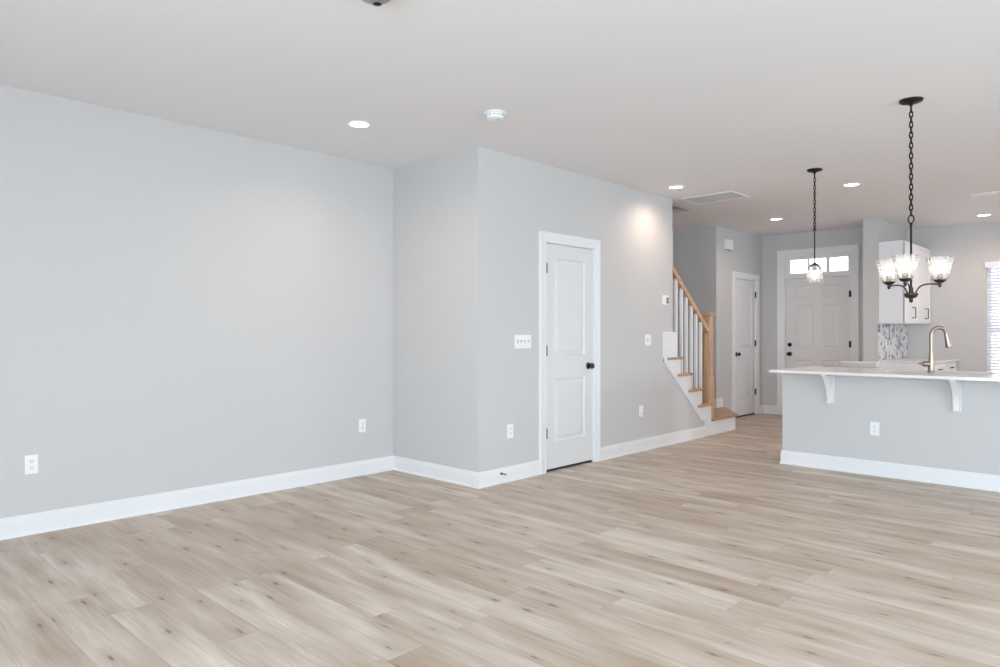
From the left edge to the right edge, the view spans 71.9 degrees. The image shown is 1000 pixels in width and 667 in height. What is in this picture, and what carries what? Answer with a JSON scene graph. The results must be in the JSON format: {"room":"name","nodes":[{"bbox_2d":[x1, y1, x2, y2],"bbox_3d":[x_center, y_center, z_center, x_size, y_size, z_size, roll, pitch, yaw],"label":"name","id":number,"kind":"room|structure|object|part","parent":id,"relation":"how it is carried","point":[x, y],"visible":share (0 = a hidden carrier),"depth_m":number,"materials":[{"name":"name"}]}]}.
{"room":"empty living room","nodes":[
{"label":"empty living room","id":0,"kind":"room"},
{"bbox_2d":[0,85,392,518],"bbox_3d":[-2.935,-0.123,4.319,0.120,2.740,5.800,0,0,44],"label":"wall","id":1,"kind":"structure","parent":0,"point":[183,306],"depth_m":4.89,"materials":[{"name":"grey paint"}]},
{"bbox_2d":[25,454,37,474],"bbox_3d":[-2.896,0.815,4.266,0.010,0.117,0.072,0,0,44],"label":"electrical outlet","id":2,"kind":"object","parent":1,"relation":"attached to","point":[31,461],"visible":1,"depth_m":4.26,"materials":[{"name":"white plastic"}]},
{"bbox_2d":[359,419,365,432],"bbox_3d":[-1.204,0.814,6.040,0.010,0.117,0.072,0,0,44],"label":"electrical outlet","id":3,"kind":"object","parent":1,"relation":"attached to","point":[362,422],"visible":1,"depth_m":6.04,"materials":[{"name":"white plastic"}]},
{"bbox_2d":[393,146,488,471],"bbox_3d":[-0.532,-0.123,5.952,1.105,2.740,0.120,0,0,44],"label":"wall","id":4,"kind":"structure","parent":0,"point":[441,204],"depth_m":5.83,"materials":[{"name":"grey paint"}]},
{"bbox_2d":[0,413,999,666],"bbox_3d":[2.488,1.307,4.261,8.520,0.120,13.440,0,0,44],"label":"floor","id":5,"kind":"structure","parent":0,"point":[712,550],"depth_m":3.56,"materials":[{"name":"brown wood"}]},
{"bbox_2d":[663,332,737,435],"bbox_3d":[2.042,0.469,8.675,1.218,1.554,3.138,0,0,44],"label":"staircase","id":6,"kind":"structure","parent":5,"relation":"on","point":[723,420],"depth_m":8.07,"materials":[{"name":"white paint"}]},
{"bbox_2d":[673,265,714,417],"bbox_3d":[2.244,0.115,8.146,0.132,1.863,1.014,0,0,44],"label":"stair railing","id":7,"kind":"object","parent":6,"relation":"on","point":[705,319],"visible":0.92,"depth_m":8.22,"materials":[{"name":"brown wood"}]},
{"bbox_3d":[2.211,-0.403,8.100,0.072,0.827,0.901,0,0,44],"label":"handrail","id":8,"kind":"part","parent":7,"relation":"part of","materials":[{"name":"brown wood"}]},
{"bbox_3d":[2.549,0.163,8.465,0.096,0.728,0.096,0,0,44],"label":"newel post","id":9,"kind":"part","parent":7,"relation":"part of","materials":[{"name":"brown wood"}]},
{"bbox_2d":[879,361,955,370],"bbox_3d":[5.647,0.820,9.275,0.649,0.854,1.412,0,0,44],"label":"base cabinet","id":10,"kind":"object","parent":5,"relation":"on","point":[949,366],"visible":0.16,"depth_m":8.86,"materials":[{"name":"white paint"}]},
{"bbox_2d":[878,358,958,363],"bbox_3d":[5.646,0.377,9.277,0.643,0.030,1.416,0,0,44],"label":"countertop","id":11,"kind":"structure","parent":10,"relation":"on","point":[899,360],"depth_m":8.95,"materials":[{"name":"white stone"}]},
{"bbox_3d":[5.608,0.474,8.828,0.020,0.146,0.698,0,0,44],"label":"drawer","id":12,"kind":"part","parent":10,"relation":"part of","materials":[{"name":"white paint"}]},
{"bbox_3d":[6.092,0.474,9.336,0.020,0.146,0.689,0,0,44],"label":"drawer","id":13,"kind":"part","parent":10,"relation":"part of","materials":[{"name":"white paint"}]},
{"bbox_3d":[4.120,0.811,5.799,3.141,0.872,0.606,0,0,44],"label":"cabinet","id":14,"kind":"object","parent":5,"relation":"on","visible":0},
{"bbox_2d":[769,366,999,381],"bbox_3d":[3.987,0.356,5.635,3.207,0.023,0.980,0,0,44],"label":"countertop","id":15,"kind":"structure","parent":14,"relation":"on","point":[875,372],"depth_m":5.97,"materials":[{"name":"white stone"}]},
{"bbox_2d":[918,326,952,372],"bbox_3d":[3.730,0.143,5.920,0.282,0.404,0.060,0,0,8],"label":"kitchen faucet","id":16,"kind":"object","parent":15,"relation":"on","point":[930,364],"visible":1,"depth_m":5.91,"materials":[{"name":"silver metal"}]},
{"bbox_3d":[3.763,0.053,5.915,0.154,0.224,0.033,0,0,8],"label":"spout","id":17,"kind":"part","parent":16,"relation":"part of","materials":[{"name":"silver metal"}]},
{"bbox_2d":[0,0,999,235],"bbox_3d":[2.488,-1.643,4.261,8.520,0.300,13.440,0,0,44],"label":"ceiling","id":18,"kind":"structure","parent":0,"point":[746,97],"depth_m":4.15,"materials":[{"name":"paint"}]},
{"bbox_2d":[347,120,370,127],"bbox_3d":[-1.008,-1.490,4.941,0.172,0.006,0.172,0,0,44],"label":"recessed light","id":19,"kind":"object","parent":18,"relation":"in","point":[356,124],"visible":1,"depth_m":4.94,"materials":[{"name":"white plastic"}]},
{"bbox_2d":[362,0,390,5],"bbox_3d":[-0.541,-1.462,2.990,0.170,0.061,0.170,0,0,44],"label":"ceiling canopy","id":20,"kind":"object","parent":18,"relation":"attached to","point":[371,2],"visible":1,"depth_m":3.00,"materials":[{"name":"silver metal"}]},
{"bbox_2d":[484,110,505,120],"bbox_3d":[-0.034,-1.470,4.691,0.148,0.047,0.148,0,0,44],"label":"smoke detector","id":21,"kind":"object","parent":18,"relation":"attached to","point":[491,115],"visible":1,"depth_m":4.65,"materials":[{"name":"white plastic"}]},
{"bbox_3d":[-0.034,-1.488,4.691,0.148,0.010,0.148,0,0,44],"label":"mounting plate","id":22,"kind":"part","parent":21,"relation":"part of","materials":[{"name":"white plastic"}]},
{"bbox_2d":[667,185,684,188],"bbox_3d":[1.805,-1.490,7.076,0.172,0.006,0.172,0,0,44],"label":"recessed light","id":23,"kind":"object","parent":18,"relation":"in","point":[673,186],"visible":1,"depth_m":7.08,"materials":[{"name":"white plastic"}]},
{"bbox_2d":[679,191,749,204],"bbox_3d":[2.376,-1.490,7.635,0.620,0.007,0.460,0,0,44],"label":"ceiling vent","id":24,"kind":"object","parent":18,"relation":"in","point":[728,195],"visible":1,"depth_m":7.61,"materials":[{"name":"white plastic"}]},
{"bbox_2d":[805,168,824,282],"bbox_3d":[2.881,-0.978,6.317,0.166,1.030,0.166,0,0,44],"label":"pendant light","id":25,"kind":"object","parent":18,"relation":"hanging from","point":[814,171],"visible":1,"depth_m":6.31,"materials":[{"name":"black metal"}]},
{"bbox_2d":[809,262,819,278],"bbox_3d":[2.881,-0.566,6.317,0.090,0.154,0.090,0,0,44],"label":"bulb","id":26,"kind":"object","parent":25,"relation":"attached to","point":[814,266],"depth_m":6.30,"materials":[{"name":"white glass"}]},
{"bbox_3d":[2.881,-0.776,6.317,0.011,0.303,0.010,0,0,44],"label":"rod","id":27,"kind":"part","parent":25,"relation":"part of","materials":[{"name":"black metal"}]},
{"bbox_3d":[2.881,-1.194,6.317,0.020,0.527,0.020,0,0,-1],"label":"chain","id":28,"kind":"part","parent":25,"relation":"part of","materials":[{"name":"black metal"}]},
{"bbox_3d":[2.881,-0.539,6.317,0.166,0.152,0.166,0,0,44],"label":"lamp shade","id":29,"kind":"part","parent":25,"relation":"part of","materials":[{"name":"clear glass"}]},
{"bbox_3d":[2.881,-1.472,6.317,0.134,0.042,0.134,0,0,44],"label":"ceiling plate","id":30,"kind":"part","parent":25,"relation":"part of","materials":[{"name":"black metal"}]},
{"bbox_2d":[842,183,860,186],"bbox_3d":[3.544,-1.490,6.956,0.172,0.006,0.172,0,0,44],"label":"recessed light","id":31,"kind":"object","parent":18,"relation":"in","point":[847,184],"visible":1,"depth_m":6.94,"materials":[{"name":"white plastic"}]},
{"bbox_2d":[876,96,953,302],"bbox_3d":[2.611,-0.842,4.398,0.458,1.302,0.421,0,0,44],"label":"chandelier","id":32,"kind":"object","parent":18,"relation":"hanging from","point":[939,266],"visible":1,"depth_m":4.41,"materials":[{"name":"black metal"}]},
{"bbox_3d":[2.586,-0.408,4.587,0.155,0.145,0.155,0,0,44],"label":"lamp shade","id":33,"kind":"part","parent":32,"relation":"part of","materials":[{"name":"clear glass"}]},
{"bbox_3d":[2.586,-0.417,4.587,0.060,0.076,0.059,0,0,44],"label":"bulb","id":34,"kind":"part","parent":32,"relation":"part of","materials":[{"name":"white glass"}]},
{"bbox_3d":[2.609,-0.281,4.519,0.009,0.068,0.146,0,0,-18],"label":"arm","id":35,"kind":"part","parent":32,"relation":"part of","materials":[{"name":"brown metal"}]},
{"bbox_3d":[2.527,-0.408,4.304,0.155,0.145,0.155,0,0,44],"label":"lamp shade","id":36,"kind":"part","parent":32,"relation":"part of","materials":[{"name":"clear glass"}]},
{"bbox_3d":[2.527,-0.417,4.304,0.060,0.076,0.059,0,0,44],"label":"bulb","id":37,"kind":"part","parent":32,"relation":"part of","materials":[{"name":"white glass"}]},
{"bbox_3d":[2.639,-0.474,4.429,0.018,0.462,0.018,0,0,44],"label":"stem","id":38,"kind":"part","parent":32,"relation":"part of","materials":[{"name":"black metal"}]},
{"bbox_3d":[2.639,-1.101,4.429,0.021,0.714,0.021,0,0,-1],"label":"chain","id":39,"kind":"part","parent":32,"relation":"part of","materials":[{"name":"black metal"}]},
{"bbox_3d":[2.639,-1.472,4.429,0.138,0.042,0.138,0,0,44],"label":"ceiling plate","id":40,"kind":"part","parent":32,"relation":"part of","materials":[{"name":"black metal"}]},
{"bbox_3d":[2.731,-0.281,4.410,0.146,0.068,0.010,0,0,12],"label":"arm","id":41,"kind":"part","parent":32,"relation":"part of","materials":[{"name":"brown metal"}]},
{"bbox_3d":[2.802,-0.417,4.395,0.060,0.076,0.059,0,0,44],"label":"bulb","id":42,"kind":"part","parent":32,"relation":"part of","materials":[{"name":"white glass"}]},
{"bbox_3d":[2.802,-0.408,4.395,0.155,0.145,0.155,0,0,44],"label":"lamp shade","id":43,"kind":"part","parent":32,"relation":"part of","materials":[{"name":"clear glass"}]},
{"bbox_2d":[970,191,999,196],"bbox_3d":[5.285,-1.482,7.368,0.420,0.022,0.170,0,0,44],"label":"ceiling vent","id":44,"kind":"object","parent":18,"relation":"in","point":[995,192],"visible":1,"depth_m":7.42,"materials":[{"name":"white plastic"}]},
{"bbox_2d":[489,149,704,469],"bbox_3d":[1.156,-0.123,7.009,0.120,2.740,3.740,0,0,44],"label":"wall","id":45,"kind":"structure","parent":0,"point":[633,227],"depth_m":6.61,"materials":[{"name":"grey paint"}]},
{"bbox_2d":[0,456,540,539],"bbox_3d":[-2.268,1.183,4.117,1.125,0.127,6.428,0,0,44],"label":"baseboard","id":46,"kind":"structure","parent":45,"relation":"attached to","point":[59,519],"depth_m":5.23,"materials":[{"name":"white paint"}]},
{"bbox_2d":[507,424,512,437],"bbox_3d":[0.087,0.827,5.794,0.010,0.117,0.072,0,0,44],"label":"electrical outlet","id":47,"kind":"object","parent":45,"relation":"attached to","point":[509,426],"visible":1,"depth_m":5.79,"materials":[{"name":"white plastic"}]},
{"bbox_2d":[514,335,530,348],"bbox_3d":[0.187,0.080,5.892,0.017,0.111,0.205,0,0,44],"label":"light switch","id":48,"kind":"object","parent":45,"relation":"attached to","point":[520,341],"visible":1,"depth_m":5.89,"materials":[{"name":"white plastic"}]},
{"bbox_2d":[539,231,600,474],"bbox_3d":[0.630,0.175,6.416,0.173,2.143,0.902,0,0,44],"label":"door","id":49,"kind":"structure","parent":45,"relation":"in","point":[569,266],"depth_m":6.40,"materials":[{"name":"white paint"}]},
{"bbox_2d":[639,405,642,416],"bbox_3d":[1.488,0.826,7.263,0.010,0.117,0.072,0,0,44],"label":"electrical outlet","id":50,"kind":"object","parent":45,"relation":"attached to","point":[641,406],"visible":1,"depth_m":7.25,"materials":[{"name":"white plastic"}]},
{"bbox_2d":[645,335,650,345],"bbox_3d":[1.585,0.079,7.359,0.017,0.117,0.118,0,0,44],"label":"light switch","id":51,"kind":"object","parent":45,"relation":"attached to","point":[647,337],"visible":1,"depth_m":7.35,"materials":[{"name":"white plastic"}]},
{"bbox_2d":[601,426,705,460],"bbox_3d":[1.717,1.183,7.495,0.020,0.127,2.151,0,0,44],"label":"baseboard","id":52,"kind":"structure","parent":45,"relation":"attached to","point":[621,449],"depth_m":7.38,"materials":[{"name":"white paint"}]},
{"bbox_2d":[662,295,668,304],"bbox_3d":[1.827,-0.358,7.606,0.026,0.104,0.120,0,0,44],"label":"thermostat","id":53,"kind":"object","parent":45,"relation":"attached to","point":[665,298],"visible":1,"depth_m":7.58,"materials":[{"name":"white plastic"}]},
{"bbox_2d":[673,226,719,398],"bbox_3d":[2.816,-0.123,9.889,0.665,2.740,0.120,0,0,44],"label":"wall","id":54,"kind":"structure","parent":0,"point":[696,251],"depth_m":9.77,"materials":[{"name":"grey paint"}]},
{"bbox_2d":[714,398,723,407],"bbox_3d":[2.838,0.984,9.899,0.685,0.127,0.205,0,0,44],"label":"baseboard","id":55,"kind":"structure","parent":54,"relation":"attached to","point":[718,402],"depth_m":9.64,"materials":[{"name":"white paint"}]},
{"bbox_2d":[720,226,761,409],"bbox_3d":[3.412,-0.123,10.482,0.620,2.740,1.560,0,0,44],"label":"wall","id":56,"kind":"structure","parent":0,"point":[745,256],"depth_m":9.94,"materials":[{"name":"grey paint"}]},
{"bbox_2d":[724,239,732,250],"bbox_3d":[3.261,-1.250,9.838,0.052,0.150,0.200,0,0,44],"label":"door chime","id":57,"kind":"object","parent":56,"relation":"attached to","point":[728,244],"visible":1,"depth_m":9.78,"materials":[{"name":"white plastic"}]},
{"bbox_2d":[732,271,758,417],"bbox_3d":[3.640,0.181,10.320,0.173,2.131,0.903,0,0,44],"label":"door","id":58,"kind":"structure","parent":56,"relation":"in","point":[745,286],"depth_m":10.32,"materials":[{"name":"white paint"}]},
{"bbox_2d":[762,227,862,405],"bbox_3d":[4.714,-0.123,10.214,1.635,2.740,0.150,0,0,44],"label":"wall","id":59,"kind":"structure","parent":0,"point":[771,245],"depth_m":10.59,"materials":[{"name":"grey paint"}]},
{"bbox_2d":[759,405,776,413],"bbox_3d":[4.113,1.183,10.591,0.245,0.127,0.133,0,0,44],"label":"baseboard","id":60,"kind":"structure","parent":59,"relation":"attached to","point":[770,409],"depth_m":10.63,"materials":[{"name":"white paint"}]},
{"bbox_2d":[777,244,858,414],"bbox_3d":[4.697,-0.002,10.193,1.156,2.498,0.201,0,0,44],"label":"door","id":61,"kind":"structure","parent":59,"relation":"in","point":[818,321],"depth_m":10.17,"materials":[{"name":"white paint"},{"name":"paint"},{"name":"dark bronze"}]},
{"bbox_2d":[786,253,849,276],"bbox_3d":[4.686,-0.988,10.181,0.919,0.288,0.036,0,0,44],"label":"window","id":62,"kind":"structure","parent":61,"relation":"attached to","point":[788,260],"depth_m":10.15,"materials":[{"name":"white paint"}]},
{"bbox_2d":[843,366,878,367],"bbox_3d":[4.740,0.847,9.072,0.400,0.800,0.123,0,0,44],"label":"wall","id":63,"kind":"structure","parent":0,"point":[843,366],"depth_m":9.02,"materials":[{"name":"grey paint"}]},
{"bbox_2d":[840,361,879,366],"bbox_3d":[4.725,0.413,9.066,0.445,0.068,0.154,0,0,44],"label":"trim","id":64,"kind":"structure","parent":63,"relation":"on","point":[844,363],"depth_m":9.01,"materials":[{"name":"white paint"}]},
{"bbox_2d":[863,218,906,361],"bbox_3d":[5.398,-0.123,9.617,0.180,2.740,1.570,0,0,44],"label":"wall partition","id":65,"kind":"structure","parent":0,"point":[875,230],"depth_m":9.05,"materials":[{"name":"grey paint"}]},
{"bbox_2d":[878,324,906,359],"bbox_3d":[5.417,0.122,9.497,0.010,0.477,1.412,0,0,44],"label":"tile backsplash","id":66,"kind":"structure","parent":65,"relation":"attached to","point":[895,334],"depth_m":9.44,"materials":[{"name":"tile"}]},
{"bbox_2d":[879,240,930,323],"bbox_3d":[5.551,-0.650,9.392,0.350,1.065,1.375,0,0,44],"label":"upper cabinet","id":67,"kind":"object","parent":65,"relation":"attached to","point":[894,308],"visible":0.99,"depth_m":8.98,"materials":[{"name":"white paint"}]},
{"bbox_3d":[5.399,-0.650,9.062,0.018,1.050,0.682,0,0,44],"label":"door","id":68,"kind":"part","parent":67,"relation":"part of","materials":[{"name":"white paint"}]},
{"bbox_3d":[5.872,-0.650,9.557,0.018,1.050,0.679,0,0,44],"label":"door","id":69,"kind":"part","parent":67,"relation":"part of","materials":[{"name":"white paint"}]},
{"bbox_2d":[782,373,999,474],"bbox_3d":[3.869,0.808,5.537,3.142,0.878,0.115,0,0,44],"label":"wall","id":70,"kind":"structure","parent":0,"point":[919,425],"depth_m":5.91,"materials":[{"name":"grey paint"}]},
{"bbox_2d":[821,374,833,402],"bbox_3d":[2.942,0.503,6.204,0.056,0.270,0.200,0,0,44],"label":"corbel","id":71,"kind":"object","parent":70,"relation":"attached to","point":[828,380],"visible":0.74,"depth_m":6.22,"materials":[{"name":"white paint"}]},
{"bbox_3d":[2.953,0.486,6.215,0.047,0.192,0.124,0,0,44],"label":"panel","id":72,"kind":"part","parent":71,"relation":"part of","materials":[{"name":"white paint"}]},
{"bbox_2d":[870,422,878,435],"bbox_3d":[3.270,0.839,6.023,0.072,0.117,0.010,0,0,44],"label":"electrical outlet","id":73,"kind":"object","parent":70,"relation":"attached to","point":[874,426],"visible":1,"depth_m":6.02,"materials":[{"name":"white plastic"}]},
{"bbox_2d":[780,450,999,491],"bbox_3d":[4.050,1.183,5.741,3.162,0.127,0.700,0,0,44],"label":"baseboard","id":74,"kind":"structure","parent":70,"relation":"attached to","point":[989,482],"depth_m":5.90,"materials":[{"name":"white paint"}]},
{"bbox_2d":[949,380,960,411],"bbox_3d":[3.646,0.503,5.532,0.056,0.270,0.200,0,0,44],"label":"corbel","id":75,"kind":"object","parent":70,"relation":"attached to","point":[955,385],"visible":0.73,"depth_m":5.55,"materials":[{"name":"white paint"}]},
{"bbox_3d":[3.657,0.486,5.544,0.047,0.192,0.124,0,0,44],"label":"panel","id":76,"kind":"part","parent":75,"relation":"part of","materials":[{"name":"white paint"}]},
{"bbox_3d":[3.711,0.503,5.600,0.056,0.270,0.012,0,0,44],"label":"plate","id":77,"kind":"part","parent":75,"relation":"part of","materials":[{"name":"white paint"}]},
{"bbox_2d":[907,221,999,371],"bbox_3d":[7.994,-0.123,8.122,5.640,2.740,0.150,0,0,44],"label":"wall","id":78,"kind":"structure","parent":0,"point":[959,305],"depth_m":9.57,"materials":[{"name":"grey paint"}]},
{"bbox_2d":[987,268,999,371],"bbox_3d":[6.954,-0.098,9.092,0.885,1.690,0.142,0,0,44],"label":"window","id":79,"kind":"structure","parent":78,"relation":"in","point":[987,268],"depth_m":9.39,"materials":[{"name":"white paint"}]},
{"bbox_2d":[985,261,999,371],"bbox_3d":[6.922,-0.115,9.059,0.909,1.680,0.082,0,0,44],"label":"window blind","id":80,"kind":"object","parent":79,"relation":"attached to","point":[995,300],"visible":0.77,"depth_m":9.31,"materials":[{"name":"white plastic"}]},
{"bbox_3d":[6.700,-0.088,9.294,0.003,1.590,0.003,0,0,44],"label":"cord","id":81,"kind":"part","parent":80,"relation":"part of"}
]}

